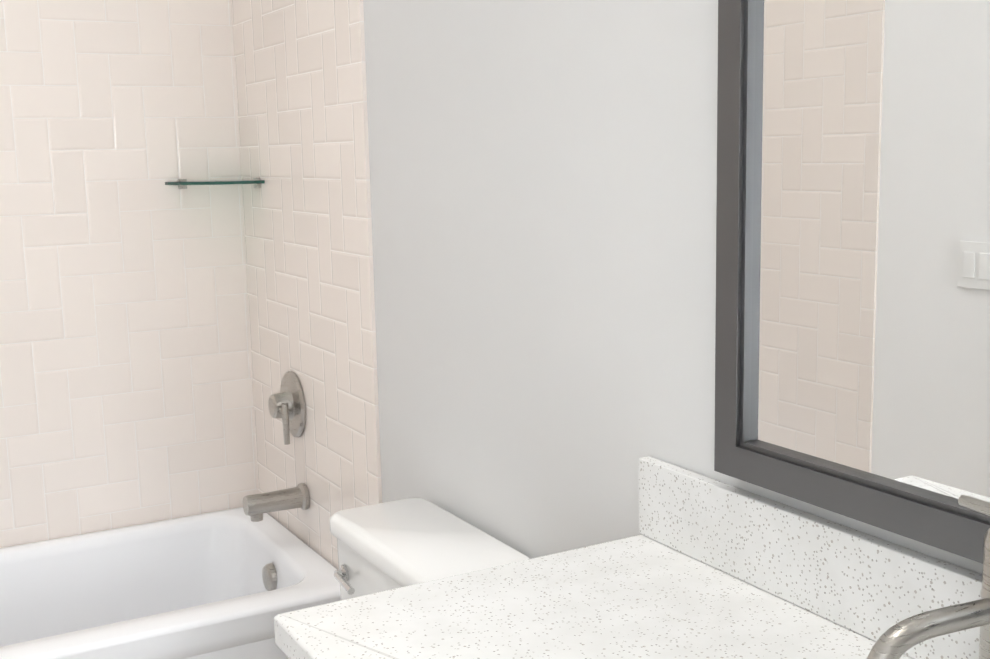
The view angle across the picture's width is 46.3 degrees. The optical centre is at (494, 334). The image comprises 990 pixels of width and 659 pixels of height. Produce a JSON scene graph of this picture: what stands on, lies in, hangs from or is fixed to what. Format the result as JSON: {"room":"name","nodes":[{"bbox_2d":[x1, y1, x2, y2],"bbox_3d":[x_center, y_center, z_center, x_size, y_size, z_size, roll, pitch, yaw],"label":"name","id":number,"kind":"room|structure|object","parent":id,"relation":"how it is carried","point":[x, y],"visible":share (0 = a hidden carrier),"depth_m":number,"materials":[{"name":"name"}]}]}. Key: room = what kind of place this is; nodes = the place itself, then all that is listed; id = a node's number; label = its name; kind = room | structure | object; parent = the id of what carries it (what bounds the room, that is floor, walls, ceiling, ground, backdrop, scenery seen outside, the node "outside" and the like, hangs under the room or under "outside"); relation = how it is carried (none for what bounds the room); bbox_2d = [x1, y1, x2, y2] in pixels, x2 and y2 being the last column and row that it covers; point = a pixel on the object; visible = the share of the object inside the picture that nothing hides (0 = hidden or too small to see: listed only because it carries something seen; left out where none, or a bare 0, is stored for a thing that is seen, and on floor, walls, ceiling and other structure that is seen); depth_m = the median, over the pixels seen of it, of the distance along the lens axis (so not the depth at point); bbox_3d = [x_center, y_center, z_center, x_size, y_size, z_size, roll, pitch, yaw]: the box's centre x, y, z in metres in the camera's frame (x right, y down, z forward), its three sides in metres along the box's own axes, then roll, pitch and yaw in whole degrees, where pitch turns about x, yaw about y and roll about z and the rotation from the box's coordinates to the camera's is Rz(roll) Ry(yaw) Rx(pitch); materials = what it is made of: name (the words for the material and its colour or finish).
{"room":"bathroom","nodes":[
{"label":"bathroom","id":0,"kind":"room"},
{"bbox_2d":[363,0,982,574],"bbox_3d":[0.147,-0.227,1.797,0.100,2.825,3.236,-6,10,-29],"label":"wall","id":1,"kind":"structure","parent":0,"point":[543,194],"depth_m":1.84,"materials":[{"name":"paint"}]},
{"bbox_2d":[231,0,381,569],"bbox_3d":[-0.474,-0.135,2.826,0.008,2.350,0.876,-6,10,-29],"label":"wall tile","id":2,"kind":"structure","parent":1,"relation":"attached to","point":[301,87],"depth_m":2.75,"materials":[{"name":"beige tile"}]},
{"bbox_2d":[243,483,309,521],"bbox_3d":[-0.550,0.420,2.900,0.156,0.074,0.068,-6,10,-29],"label":"tub spout","id":3,"kind":"object","parent":2,"relation":"attached to","point":[256,507],"visible":1,"depth_m":2.88,"materials":[{"name":"silver metal"}]},
{"bbox_2d":[268,371,305,444],"bbox_3d":[-0.538,0.179,2.930,0.060,0.170,0.170,-6,10,-29],"label":"shower valve","id":4,"kind":"object","parent":2,"relation":"attached to","point":[286,404],"visible":1,"depth_m":2.90,"materials":[{"name":"silver metal"}]},
{"bbox_2d":[714,0,989,563],"bbox_3d":[0.512,-0.274,0.989,0.030,1.021,0.945,-6,10,-29],"label":"mirror","id":5,"kind":"object","parent":1,"relation":"attached to","point":[852,353],"visible":1,"depth_m":1.25,"materials":[{"name":"mirror"}]},
{"bbox_3d":[0.078,1.429,0.562,1.924,0.060,6.098,-6,10,-29],"label":"floor","id":6,"kind":"structure","parent":0,"visible":0},
{"bbox_2d":[0,507,340,658],"bbox_3d":[-1.137,0.845,2.645,1.504,0.500,0.763,-6,10,-29],"label":"bathtub","id":7,"kind":"object","parent":6,"relation":"on","point":[228,583],"visible":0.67,"depth_m":2.97,"materials":[{"name":"white ceramic"}]},
{"bbox_2d":[330,498,529,599],"bbox_3d":[-0.361,0.779,1.987,0.769,0.800,0.458,-6,10,-29],"label":"toilet","id":8,"kind":"object","parent":6,"relation":"on","point":[385,546],"visible":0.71,"depth_m":2.05,"materials":[{"name":"white ceramic"}]},
{"bbox_2d":[274,456,981,658],"bbox_3d":[0.287,0.793,1.034,0.580,1.042,1.263,-6,10,-29],"label":"countertop","id":9,"kind":"structure","parent":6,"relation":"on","point":[702,567],"depth_m":1.35,"materials":[{"name":"stone"}]},
{"bbox_2d":[867,494,989,658],"bbox_3d":[0.402,0.267,1.051,0.209,0.206,0.080,-6,10,-29],"label":"faucet","id":10,"kind":"object","parent":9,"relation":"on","point":[898,640],"visible":0.98,"depth_m":1.03,"materials":[{"name":"silver metal"}]},
{"bbox_3d":[-1.379,-0.359,2.846,1.724,2.825,0.102,-6,10,-29],"label":"wall","id":11,"kind":"structure","parent":0,"visible":0},
{"bbox_2d":[0,0,257,547],"bbox_3d":[-1.351,-0.315,2.804,1.508,1.950,0.008,-6,10,-29],"label":"wall tile","id":12,"kind":"structure","parent":11,"relation":"attached to","point":[126,394],"depth_m":3.03,"materials":[{"name":"beige tile"}]},
{"bbox_2d":[165,178,264,188],"bbox_3d":[-0.733,-0.394,3.020,0.205,0.026,0.205,-6,10,-29],"label":"glass shelf","id":13,"kind":"object","parent":11,"relation":"attached to","point":[184,183],"visible":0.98,"depth_m":2.98,"materials":[{"name":"teal"}]}
]}

